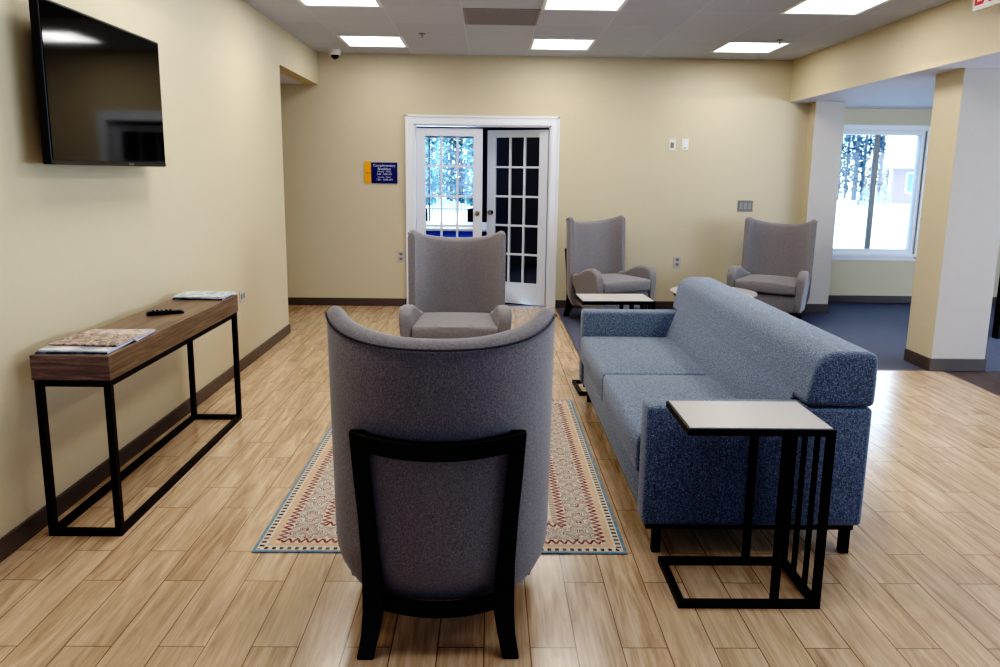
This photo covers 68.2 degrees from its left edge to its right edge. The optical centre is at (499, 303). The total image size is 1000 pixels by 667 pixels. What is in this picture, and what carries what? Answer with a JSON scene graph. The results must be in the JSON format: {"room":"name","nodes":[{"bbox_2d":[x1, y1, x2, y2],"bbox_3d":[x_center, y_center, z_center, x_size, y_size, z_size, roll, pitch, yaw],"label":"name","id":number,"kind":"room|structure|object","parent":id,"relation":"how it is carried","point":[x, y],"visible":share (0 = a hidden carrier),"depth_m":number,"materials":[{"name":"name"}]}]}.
{"room":"lounge","nodes":[
{"label":"lounge","id":0,"kind":"room"},
{"bbox_2d":[0,0,317,537],"bbox_3d":[-1.929,-0.224,1.780,0.150,2.696,12.637,1,10,-1],"label":"wall","id":1,"kind":"structure","parent":0,"point":[83,248],"depth_m":3.93,"materials":[{"name":"beige paint"}]},
{"bbox_2d":[28,0,165,166],"bbox_3d":[-1.812,-0.945,3.350,0.117,0.630,1.036,1,10,-1],"label":"television","id":2,"kind":"object","parent":1,"relation":"attached to","point":[98,87],"visible":1,"depth_m":3.20,"materials":[{"name":"black plastic"}]},
{"bbox_2d":[0,324,290,562],"bbox_3d":[-1.930,1.186,1.291,0.162,0.085,11.189,1,10,-1],"label":"baseboard","id":3,"kind":"structure","parent":1,"relation":"attached to","point":[13,540],"depth_m":3.68,"materials":[{"name":"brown wood"}]},
{"bbox_2d":[239,290,245,302],"bbox_3d":[-1.910,-0.053,5.482,0.009,0.078,0.120,1,10,-1],"label":"wall outlet","id":4,"kind":"object","parent":1,"relation":"attached to","point":[242,297],"visible":1,"depth_m":5.47,"materials":[{"name":"grey plastic"}]},
{"bbox_2d":[280,73,301,83],"bbox_3d":[-2.879,-2.227,7.091,1.622,0.050,1.460,1,10,-1],"label":"ceiling","id":5,"kind":"structure","parent":0,"point":[284,79],"depth_m":7.51,"materials":[{"name":"paint"}]},
{"bbox_2d":[417,126,548,263],"bbox_3d":[-0.046,-1.565,10.197,6.400,2.500,4.073,1,10,-1],"label":"wall","id":6,"kind":"structure","parent":0,"point":[532,156],"depth_m":12.07,"materials":[{"name":"black"}]},
{"bbox_2d":[426,136,473,221],"bbox_3d":[-1.146,-2.004,12.050,1.550,1.460,0.060,1,10,-1],"label":"window","id":7,"kind":"structure","parent":6,"relation":"in","point":[429,137],"depth_m":11.96,"materials":[{"name":"white paint"}]},
{"bbox_2d":[0,305,999,666],"bbox_3d":[1.905,1.188,2.110,11.100,0.100,12.697,1,10,-1],"label":"floor","id":8,"kind":"structure","parent":0,"point":[917,582],"depth_m":2.73,"materials":[{"name":"brown wood"}]},
{"bbox_2d":[29,295,241,535],"bbox_3d":[-1.676,0.443,3.637,0.304,0.750,1.480,1,10,-1],"label":"console table","id":9,"kind":"object","parent":8,"relation":"on","point":[172,332],"visible":1,"depth_m":3.12,"materials":[{"name":"brown wood"}]},
{"bbox_2d":[35,342,130,353],"bbox_3d":[-1.667,0.176,2.966,0.274,0.006,0.202,0,10,-2],"label":"magazine","id":10,"kind":"object","parent":9,"relation":"on","point":[37,352],"visible":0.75,"depth_m":2.87,"materials":[{"name":"white paper"}]},
{"bbox_2d":[37,340,132,351],"bbox_3d":[-1.664,0.169,2.975,0.277,0.005,0.202,1,10,0],"label":"magazine","id":11,"kind":"object","parent":10,"relation":"on","point":[51,348],"visible":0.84,"depth_m":2.91,"materials":[{"name":"white paper"}]},
{"bbox_2d":[48,333,142,345],"bbox_3d":[-1.662,0.149,3.048,0.277,0.005,0.208,1,10,2],"label":"magazine","id":12,"kind":"object","parent":11,"relation":"on","point":[79,339],"visible":1,"depth_m":3.03,"materials":[{"name":"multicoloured paper"}]},
{"bbox_2d":[132,331,154,341],"bbox_3d":[-1.665,0.138,3.178,0.277,0.008,0.208,0,10,-4],"label":"magazine","id":13,"kind":"object","parent":9,"relation":"on","point":[153,331],"visible":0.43,"depth_m":3.14,"materials":[{"name":"white paper"}]},
{"bbox_2d":[84,329,154,339],"bbox_3d":[-1.659,0.133,3.167,0.272,0.005,0.203,0,10,-2],"label":"magazine","id":14,"kind":"object","parent":13,"relation":"on","point":[144,332],"visible":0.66,"depth_m":3.22,"materials":[{"name":"white paper"}]},
{"bbox_2d":[146,309,183,315],"bbox_3d":[-1.674,0.042,3.694,0.170,0.021,0.048,-5,11,-29],"label":"remote control","id":15,"kind":"object","parent":9,"relation":"on","point":[169,311],"visible":1,"depth_m":3.68,"materials":[{"name":"black plastic"}]},
{"bbox_2d":[172,295,230,299],"bbox_3d":[-1.687,-0.040,4.202,0.274,0.007,0.203,0,10,-3],"label":"magazine","id":16,"kind":"object","parent":9,"relation":"on","point":[230,295],"visible":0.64,"depth_m":4.10,"materials":[{"name":"white paper"}]},
{"bbox_2d":[192,293,235,298],"bbox_3d":[-1.679,-0.046,4.203,0.272,0.005,0.203,1,10,4],"label":"magazine","id":17,"kind":"object","parent":16,"relation":"on","point":[232,293],"visible":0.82,"depth_m":4.10,"materials":[{"name":"white paper"}]},
{"bbox_2d":[172,291,233,297],"bbox_3d":[-1.680,-0.050,4.196,0.274,0.005,0.202,1,10,-1],"label":"magazine","id":18,"kind":"object","parent":17,"relation":"on","point":[188,294],"visible":1,"depth_m":4.18,"materials":[{"name":"white paper"}]},
{"bbox_2d":[251,400,627,554],"bbox_3d":[-0.247,0.801,3.862,1.465,0.005,2.000,1,10,-1],"label":"rug","id":19,"kind":"object","parent":8,"relation":"on","point":[580,519],"visible":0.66,"depth_m":3.27,"materials":[{"name":"multicoloured fabric"}]},
{"bbox_2d":[325,306,556,659],"bbox_3d":[-0.192,0.503,2.513,0.764,1.057,0.794,0,10,-2],"label":"chair","id":20,"kind":"object","parent":8,"relation":"on","point":[441,447],"visible":1,"depth_m":2.18,"materials":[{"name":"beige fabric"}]},
{"bbox_2d":[398,230,511,338],"bbox_3d":[-0.312,0.017,5.296,0.764,1.057,0.795,0,10,-2],"label":"chair","id":21,"kind":"object","parent":8,"relation":"on","point":[456,285],"visible":0.76,"depth_m":5.44,"materials":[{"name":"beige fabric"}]},
{"bbox_2d":[412,312,497,338],"bbox_3d":[-0.309,0.160,5.191,0.580,0.135,0.539,0,10,-2],"label":"seat cushion","id":22,"kind":"object","parent":21,"relation":"on","point":[430,325],"depth_m":4.97,"materials":[{"name":"beige fabric"}]},
{"bbox_2d":[572,294,654,395],"bbox_3d":[0.772,0.276,5.084,0.490,0.646,0.310,0,10,-4],"label":"side table","id":23,"kind":"object","parent":8,"relation":"on","point":[631,300],"visible":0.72,"depth_m":4.97,"materials":[{"name":"black metal"}]},
{"bbox_2d":[579,277,877,552],"bbox_3d":[0.960,0.406,3.843,0.884,0.822,2.085,1,10,-1],"label":"sofa","id":24,"kind":"object","parent":8,"relation":"on","point":[720,342],"visible":0.88,"depth_m":2.94,"materials":[{"name":"blue fabric"}]},
{"bbox_2d":[581,336,705,401],"bbox_3d":[0.815,0.361,4.299,0.607,0.179,0.914,1,10,-1],"label":"seat cushion","id":25,"kind":"object","parent":24,"relation":"on","point":[601,356],"depth_m":4.16,"materials":[{"name":"blue fabric"}]},
{"bbox_2d":[603,375,734,471],"bbox_3d":[0.827,0.519,3.395,0.607,0.179,0.914,1,10,-1],"label":"seat cushion","id":26,"kind":"object","parent":24,"relation":"on","point":[623,395],"depth_m":3.47,"materials":[{"name":"blue fabric"}]},
{"bbox_2d":[666,309,799,399],"bbox_3d":[1.129,0.301,3.827,0.115,0.239,1.833,1,10,-1],"label":"cushion","id":27,"kind":"object","parent":24,"relation":"on","point":[735,371],"depth_m":3.67,"materials":[{"name":"blue fabric"}]},
{"bbox_2d":[673,277,877,405],"bbox_3d":[1.275,0.109,3.796,0.262,0.214,2.085,1,10,-1],"label":"cushion","id":28,"kind":"object","parent":24,"relation":"on","point":[806,364],"depth_m":3.17,"materials":[{"name":"blue fabric"}]},
{"bbox_2d":[658,401,836,608],"bbox_3d":[0.857,0.704,2.634,0.490,0.646,0.310,1,10,-1],"label":"side table","id":29,"kind":"object","parent":8,"relation":"on","point":[754,419],"visible":1,"depth_m":2.55,"materials":[{"name":"black metal"}]},
{"bbox_2d":[505,264,538,305],"bbox_3d":[-0.061,-0.272,10.345,6.200,0.100,3.923,1,10,-1],"label":"floor","id":30,"kind":"structure","parent":0,"point":[530,270],"depth_m":10.98,"materials":[{"name":"grey carpet"}]},
{"bbox_2d":[426,221,486,236],"bbox_3d":[-0.809,-0.734,10.469,1.272,0.750,1.542,1,10,-1],"label":"table","id":31,"kind":"object","parent":30,"relation":"on","point":[434,231],"visible":0.23,"depth_m":9.71,"materials":[{"name":"white"}]},
{"bbox_2d":[467,208,486,221],"bbox_3d":[-0.312,-1.009,11.518,0.420,0.946,0.467,1,10,-1],"label":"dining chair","id":32,"kind":"object","parent":30,"relation":"on","point":[484,210],"visible":0.07,"depth_m":11.64,"materials":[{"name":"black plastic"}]},
{"bbox_2d":[280,53,809,302],"bbox_3d":[-0.045,-1.300,8.104,7.340,2.696,0.140,1,10,-1],"label":"wall","id":33,"kind":"structure","parent":0,"point":[345,233],"depth_m":7.98,"materials":[{"name":"beige paint"}]},
{"bbox_2d":[364,161,397,183],"bbox_3d":[-1.287,-1.415,7.990,0.354,0.231,0.012,1,10,-1],"label":"wall sign","id":34,"kind":"object","parent":33,"relation":"attached to","point":[376,172],"visible":1,"depth_m":7.99,"materials":[{"name":"blue plastic"}]},
{"bbox_2d":[397,251,404,261],"bbox_3d":[-1.092,-0.517,8.150,0.085,0.125,0.010,1,10,-1],"label":"wall outlet","id":35,"kind":"object","parent":33,"relation":"attached to","point":[400,254],"visible":1,"depth_m":8.15,"materials":[{"name":"grey plastic"}]},
{"bbox_2d":[416,128,482,236],"bbox_3d":[-0.557,-0.933,8.113,0.720,1.935,0.104,1,10,-1],"label":"door","id":36,"kind":"structure","parent":33,"relation":"in","point":[421,133],"depth_m":8.05,"materials":[{"name":"white paint"}]},
{"bbox_2d":[405,115,559,307],"bbox_3d":[-0.199,-0.994,8.142,1.654,2.075,0.166,1,10,-1],"label":"trim","id":37,"kind":"structure","parent":33,"relation":"attached to","point":[411,121],"depth_m":7.97,"materials":[{"name":"white paint"}]},
{"bbox_2d":[487,130,548,305],"bbox_3d":[0.175,-0.951,8.272,0.720,1.935,0.104,5,11,23],"label":"door","id":38,"kind":"structure","parent":33,"relation":"in","point":[515,292],"depth_m":8.26,"materials":[{"name":"white paint"}]},
{"bbox_2d":[288,295,996,312],"bbox_3d":[1.816,-0.024,8.482,11.100,0.100,0.732,1,10,-1],"label":"baseboard","id":39,"kind":"structure","parent":33,"relation":"attached to","point":[291,300],"depth_m":8.23,"materials":[{"name":"brown wood"}]},
{"bbox_2d":[668,139,675,150],"bbox_3d":[1.860,-1.713,7.982,0.075,0.120,0.011,1,10,-1],"label":"wall switch","id":40,"kind":"object","parent":33,"relation":"attached to","point":[672,142],"visible":1,"depth_m":7.98,"materials":[{"name":"white plastic"}]},
{"bbox_2d":[673,256,680,267],"bbox_3d":[1.967,-0.459,8.203,0.085,0.125,0.010,1,10,-1],"label":"wall outlet","id":41,"kind":"object","parent":33,"relation":"attached to","point":[677,259],"visible":1,"depth_m":8.20,"materials":[{"name":"grey plastic"}]},
{"bbox_2d":[681,139,688,149],"bbox_3d":[2.002,-1.716,7.983,0.075,0.120,0.012,1,10,-1],"label":"wall switch","id":42,"kind":"object","parent":33,"relation":"attached to","point":[685,142],"visible":1,"depth_m":7.98,"materials":[{"name":"white plastic"}]},
{"bbox_2d":[555,307,926,370],"bbox_3d":[1.975,0.283,7.011,2.682,0.004,2.614,1,10,-1],"label":"trim","id":43,"kind":"structure","parent":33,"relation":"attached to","point":[555,307],"depth_m":6.38,"materials":[{"name":"brown wood"}]},
{"bbox_2d":[737,200,752,211],"bbox_3d":[2.691,-1.069,8.106,0.165,0.120,0.011,1,10,-1],"label":"wall switch","id":44,"kind":"object","parent":33,"relation":"attached to","point":[743,205],"visible":1,"depth_m":8.10,"materials":[{"name":"grey plastic"}]},
{"bbox_2d":[243,0,951,59],"bbox_3d":[-0.194,-1.592,1.617,6.831,0.100,12.737,1,10,-1],"label":"ceiling","id":45,"kind":"structure","parent":0,"point":[678,29],"depth_m":6.23,"materials":[{"name":"tile"}]},
{"bbox_2d":[328,49,340,58],"bbox_3d":[-1.694,-2.553,7.582,0.128,0.092,0.128,1,10,-1],"label":"dome camera","id":46,"kind":"object","parent":45,"relation":"attached to","point":[334,53],"visible":1,"depth_m":7.54,"materials":[{"name":"white plastic"}]},
{"bbox_2d":[297,0,382,7],"bbox_3d":[-1.176,-2.187,5.272,0.600,0.008,0.600,1,10,-1],"label":"recessed light","id":47,"kind":"object","parent":45,"relation":"in","point":[321,3],"visible":1,"depth_m":5.46,"materials":[{"name":"white plastic"}]},
{"bbox_2d":[301,0,377,5],"bbox_3d":[-1.176,-2.188,5.272,0.544,0.003,0.544,1,10,-1],"label":"diffuser","id":48,"kind":"object","parent":47,"relation":"attached to","point":[304,2],"depth_m":5.45,"materials":[{"name":"white plastic"}]},
{"bbox_2d":[336,35,408,47],"bbox_3d":[-1.201,-2.494,7.035,0.600,0.008,0.600,1,10,-1],"label":"recessed light","id":49,"kind":"object","parent":45,"relation":"in","point":[349,40],"visible":1,"depth_m":7.01,"materials":[{"name":"white paint"}]},
{"bbox_2d":[463,8,540,25],"bbox_3d":[0.010,-2.276,5.877,0.590,0.010,0.590,1,10,-1],"label":"ceiling vent","id":50,"kind":"object","parent":45,"relation":"in","point":[472,16],"visible":1,"depth_m":5.84,"materials":[{"name":"grey metal"}]},
{"bbox_2d":[529,38,596,50],"bbox_3d":[0.589,-2.475,7.064,0.600,0.008,0.600,1,10,-1],"label":"recessed light","id":51,"kind":"object","parent":45,"relation":"in","point":[536,43],"visible":1,"depth_m":7.04,"materials":[{"name":"white plastic"}]},
{"bbox_2d":[541,0,628,10],"bbox_3d":[0.614,-2.168,5.301,0.600,0.008,0.600,1,10,-1],"label":"recessed light","id":52,"kind":"object","parent":45,"relation":"in","point":[562,5],"visible":1,"depth_m":5.42,"materials":[{"name":"white plastic"}]},
{"bbox_2d":[710,41,792,52],"bbox_3d":[2.398,-2.457,7.093,0.600,0.008,0.600,1,10,-1],"label":"recessed light","id":53,"kind":"object","parent":45,"relation":"in","point":[730,46],"visible":1,"depth_m":7.07,"materials":[{"name":"white plastic"}]},
{"bbox_2d":[779,0,890,14],"bbox_3d":[2.423,-2.149,5.329,0.600,0.008,0.600,1,10,-1],"label":"recessed light","id":54,"kind":"object","parent":45,"relation":"in","point":[804,7],"visible":1,"depth_m":5.38,"materials":[{"name":"white plastic"}]},
{"bbox_2d":[972,0,999,11],"bbox_3d":[3.048,-1.925,4.570,0.060,0.174,0.310,1,10,-1],"label":"exit sign","id":55,"kind":"object","parent":45,"relation":"hanging from","point":[978,5],"visible":1,"depth_m":4.63,"materials":[{"name":"white plastic"}]},
{"bbox_2d":[557,302,999,370],"bbox_3d":[4.008,0.297,7.382,6.745,0.100,3.270,1,10,-1],"label":"floor","id":56,"kind":"structure","parent":0,"point":[881,329],"depth_m":7.34,"materials":[{"name":"blue carpet"}]},
{"bbox_2d":[563,215,656,315],"bbox_3d":[1.061,-0.351,7.511,0.764,1.057,0.794,-5,11,-29],"label":"chair","id":57,"kind":"object","parent":56,"relation":"on","point":[594,250],"visible":0.84,"depth_m":7.54,"materials":[{"name":"beige fabric"}]},
{"bbox_2d":[602,273,649,293],"bbox_3d":[1.123,-0.210,7.423,0.580,0.135,0.539,-5,11,-29],"label":"seat cushion","id":58,"kind":"object","parent":57,"relation":"on","point":[612,283],"depth_m":7.25,"materials":[{"name":"beige fabric"}]},
{"bbox_2d":[670,286,757,297],"bbox_3d":[1.894,0.118,6.615,0.752,0.462,0.752,1,10,-1],"label":"round table","id":59,"kind":"object","parent":56,"relation":"on","point":[673,290],"visible":0.17,"depth_m":6.58,"materials":[{"name":"white laminate"}]},
{"bbox_2d":[727,217,817,318],"bbox_3d":[2.804,-0.338,7.567,0.764,1.057,0.795,7,12,32],"label":"chair","id":60,"kind":"object","parent":56,"relation":"on","point":[777,258],"visible":0.91,"depth_m":7.62,"materials":[{"name":"beige fabric"}]},
{"bbox_2d":[734,274,796,295],"bbox_3d":[2.735,-0.199,7.482,0.580,0.135,0.539,7,12,32],"label":"seat cushion","id":61,"kind":"object","parent":60,"relation":"on","point":[763,285],"depth_m":7.29,"materials":[{"name":"beige fabric"}]},
{"bbox_2d":[992,277,999,338],"bbox_3d":[5.039,-0.192,6.890,0.730,1.060,0.080,1,10,-1],"label":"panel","id":62,"kind":"object","parent":56,"relation":"on","point":[996,325],"visible":1,"depth_m":6.93,"materials":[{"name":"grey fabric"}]},
{"bbox_2d":[800,101,845,303],"bbox_3d":[3.470,-1.035,8.110,0.315,2.262,0.284,1,10,-1],"label":"column","id":63,"kind":"structure","parent":0,"point":[826,119],"depth_m":7.93,"materials":[{"name":"beige paint"}]},
{"bbox_2d":[790,0,999,101],"bbox_3d":[3.258,-1.286,1.668,0.120,0.433,12.637,1,10,-1],"label":"ceiling beam","id":64,"kind":"structure","parent":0,"point":[949,32],"depth_m":5.76,"materials":[{"name":"beige paint"}]},
{"bbox_2d":[793,52,999,109],"bbox_3d":[5.337,-1.136,2.060,4.287,0.060,13.300,1,10,-1],"label":"ceiling","id":65,"kind":"structure","parent":0,"point":[915,90],"depth_m":6.83,"materials":[{"name":"paint"}]},
{"bbox_2d":[829,108,999,296],"bbox_3d":[5.426,-1.091,8.579,3.900,2.262,0.573,1,10,-1],"label":"wall","id":66,"kind":"structure","parent":0,"point":[847,277],"depth_m":8.82,"materials":[{"name":"beige paint"}]},
{"bbox_2d":[832,130,925,253],"bbox_3d":[4.406,-1.304,8.723,1.060,1.435,0.090,1,10,-1],"label":"window","id":67,"kind":"structure","parent":66,"relation":"in","point":[921,138],"depth_m":8.71,"materials":[{"name":"white paint"}]},
{"bbox_2d":[832,124,929,260],"bbox_3d":[4.407,-1.285,8.657,1.200,1.570,0.045,1,10,-1],"label":"trim","id":68,"kind":"structure","parent":66,"relation":"attached to","point":[835,256],"depth_m":8.70,"materials":[{"name":"white paint"}]},
{"bbox_2d":[906,68,999,358],"bbox_3d":[3.556,-0.617,5.714,0.420,2.262,0.349,1,10,-1],"label":"column","id":69,"kind":"structure","parent":0,"point":[959,235],"depth_m":5.59,"materials":[{"name":"beige paint"}]},
{"bbox_2d":[904,348,986,371],"bbox_3d":[3.542,0.449,5.896,0.444,0.100,0.357,1,10,-1],"label":"baseboard","id":70,"kind":"structure","parent":69,"relation":"attached to","point":[966,365],"depth_m":5.72,"materials":[{"name":"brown rubber"}]},
{"label":"outside","id":71,"kind":"structure","parent":0,"visible":0},
{"bbox_2d":[427,186,909,248],"bbox_3d":[14.152,-8.414,59.135,150.000,0.180,101.000,1,10,-1],"label":"ground","id":72,"kind":"structure","parent":71,"point":[889,223],"depth_m":27.74,"materials":[{"name":"white snow"}]},
{"bbox_2d":[426,138,439,204],"bbox_3d":[-3.579,-9.264,36.930,1.493,8.792,1.414,8,12,36],"label":"tree","id":73,"kind":"object","parent":72,"relation":"on","point":[433,170],"visible":0.18,"depth_m":37.20,"materials":[{"name":"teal plant"}]},
{"bbox_2d":[431,139,448,198],"bbox_3d":[-3.775,-10.950,46.947,1.439,8.672,1.512,4,11,20],"label":"tree","id":74,"kind":"object","parent":72,"relation":"on","point":[435,157],"visible":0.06,"depth_m":47.26,"materials":[{"name":"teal plant"}]},
{"bbox_2d":[443,138,455,200],"bbox_3d":[-2.888,-10.484,43.580,1.497,8.795,1.470,5,11,23],"label":"tree","id":75,"kind":"object","parent":72,"relation":"on","point":[447,141],"visible":0.2,"depth_m":43.88,"materials":[{"name":"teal plant"}]},
{"bbox_2d":[426,181,472,211],"bbox_3d":[-3.441,-4.468,30.643,10.060,1.360,0.060,1,10,-1],"label":"metal fence","id":76,"kind":"object","parent":72,"relation":"on","point":[432,184],"visible":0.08,"depth_m":30.66,"materials":[{"name":"white metal"}]},
{"bbox_2d":[450,138,471,202],"bbox_3d":[-2.020,-9.816,40.308,1.481,8.718,1.476,4,10,16],"label":"tree","id":77,"kind":"object","parent":72,"relation":"on","point":[462,177],"visible":0.18,"depth_m":40.53,"materials":[{"name":"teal plant"}]},
{"bbox_2d":[460,138,473,205],"bbox_3d":[-1.315,-9.182,36.971,1.476,8.629,1.494,6,11,27],"label":"tree","id":78,"kind":"object","parent":72,"relation":"on","point":[469,155],"visible":0.15,"depth_m":37.26,"materials":[{"name":"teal plant"}]},
{"bbox_2d":[838,136,846,196],"bbox_3d":[30.000,-15.427,64.746,1.268,12.122,1.104,8,12,36],"label":"tree","id":79,"kind":"object","parent":72,"relation":"on","point":[844,136],"visible":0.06,"depth_m":65.10,"materials":[{"name":"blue plant"}]},
{"bbox_2d":[837,135,849,199],"bbox_3d":[25.924,-13.718,55.832,1.221,11.709,1.230,6,11,29],"label":"tree","id":80,"kind":"object","parent":72,"relation":"on","point":[847,136],"visible":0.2,"depth_m":56.17,"materials":[{"name":"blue plant"}]},
{"bbox_2d":[841,135,855,198],"bbox_3d":[28.637,-14.929,60.219,1.259,12.659,1.240,9,13,41],"label":"tree","id":81,"kind":"object","parent":72,"relation":"on","point":[848,158],"visible":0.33,"depth_m":60.79,"materials":[{"name":"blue plant"}]},
{"bbox_2d":[842,135,854,193],"bbox_3d":[33.087,-16.911,69.605,1.244,13.462,1.222,5,11,25],"label":"tree","id":82,"kind":"object","parent":72,"relation":"on","point":[848,135],"visible":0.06,"depth_m":70.15,"materials":[{"name":"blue plant"}]},
{"bbox_2d":[850,135,865,199],"bbox_3d":[27.214,-13.670,55.871,1.212,11.634,1.191,-6,12,-32],"label":"tree","id":83,"kind":"object","parent":72,"relation":"on","point":[856,159],"visible":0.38,"depth_m":56.30,"materials":[{"name":"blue plant"}]},
{"bbox_2d":[851,135,864,187],"bbox_3d":[31.558,-15.236,64.799,1.186,11.770,1.268,4,10,18],"label":"tree","id":84,"kind":"object","parent":72,"relation":"on","point":[862,135],"visible":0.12,"depth_m":65.22,"materials":[{"name":"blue plant"}]},
{"bbox_2d":[856,186,868,205],"bbox_3d":[22.169,-6.515,44.854,0.992,1.254,0.917,1,10,-1],"label":"shrub","id":85,"kind":"object","parent":72,"relation":"on","point":[865,192],"visible":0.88,"depth_m":44.77,"materials":[{"name":"grey plant"}]},
{"bbox_2d":[858,135,871,198],"bbox_3d":[30.064,-14.816,60.240,1.211,12.466,1.208,5,11,21],"label":"tree","id":86,"kind":"object","parent":72,"relation":"on","point":[861,184],"visible":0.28,"depth_m":60.80,"materials":[{"name":"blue plant"}]},
{"bbox_2d":[859,135,871,195],"bbox_3d":[34.735,-16.023,69.719,1.148,11.717,1.284,0,10,-4],"label":"tree","id":87,"kind":"object","parent":72,"relation":"on","point":[868,135],"visible":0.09,"depth_m":70.23,"materials":[{"name":"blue plant"}]},
{"bbox_2d":[866,135,882,199],"bbox_3d":[28.549,-13.648,55.919,1.278,11.606,1.129,6,11,28],"label":"tree","id":88,"kind":"object","parent":72,"relation":"on","point":[871,143],"visible":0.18,"depth_m":56.34,"materials":[{"name":"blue plant"}]},
{"bbox_2d":[867,135,881,179],"bbox_3d":[33.035,-15.836,64.733,1.263,13.013,1.253,8,12,34],"label":"tree","id":89,"kind":"object","parent":72,"relation":"on","point":[872,135],"visible":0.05,"depth_m":65.31,"materials":[{"name":"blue plant"}]},
{"bbox_2d":[876,135,885,197],"bbox_3d":[31.462,-14.365,60.368,1.240,11.571,1.248,6,11,25],"label":"tree","id":90,"kind":"object","parent":72,"relation":"on","point":[880,183],"visible":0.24,"depth_m":60.83,"materials":[{"name":"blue plant"}]},
{"bbox_2d":[876,135,886,184],"bbox_3d":[36.325,-16.431,69.688,1.191,12.571,1.135,8,12,37],"label":"tree","id":91,"kind":"object","parent":72,"relation":"on","point":[882,135],"visible":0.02,"depth_m":70.26,"materials":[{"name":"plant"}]},
{"bbox_2d":[874,184,892,205],"bbox_3d":[23.857,-6.730,45.858,1.044,1.390,1.101,1,10,-1],"label":"shrub","id":92,"kind":"object","parent":72,"relation":"on","point":[885,186],"visible":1,"depth_m":45.72,"materials":[{"name":"grey plant"}]},
{"bbox_2d":[884,138,889,200],"bbox_3d":[29.838,-13.742,55.895,1.209,11.836,1.284,-7,12,-36],"label":"tree","id":93,"kind":"object","parent":72,"relation":"on","point":[887,171],"visible":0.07,"depth_m":56.52,"materials":[{"name":"grey plant"}]},
{"bbox_2d":[883,135,917,203],"bbox_3d":[32.190,-9.756,49.593,11.300,6.200,7.100,6,11,26],"label":"house","id":94,"kind":"structure","parent":72,"relation":"on","point":[900,151],"depth_m":49.60,"materials":[{"name":"white"}]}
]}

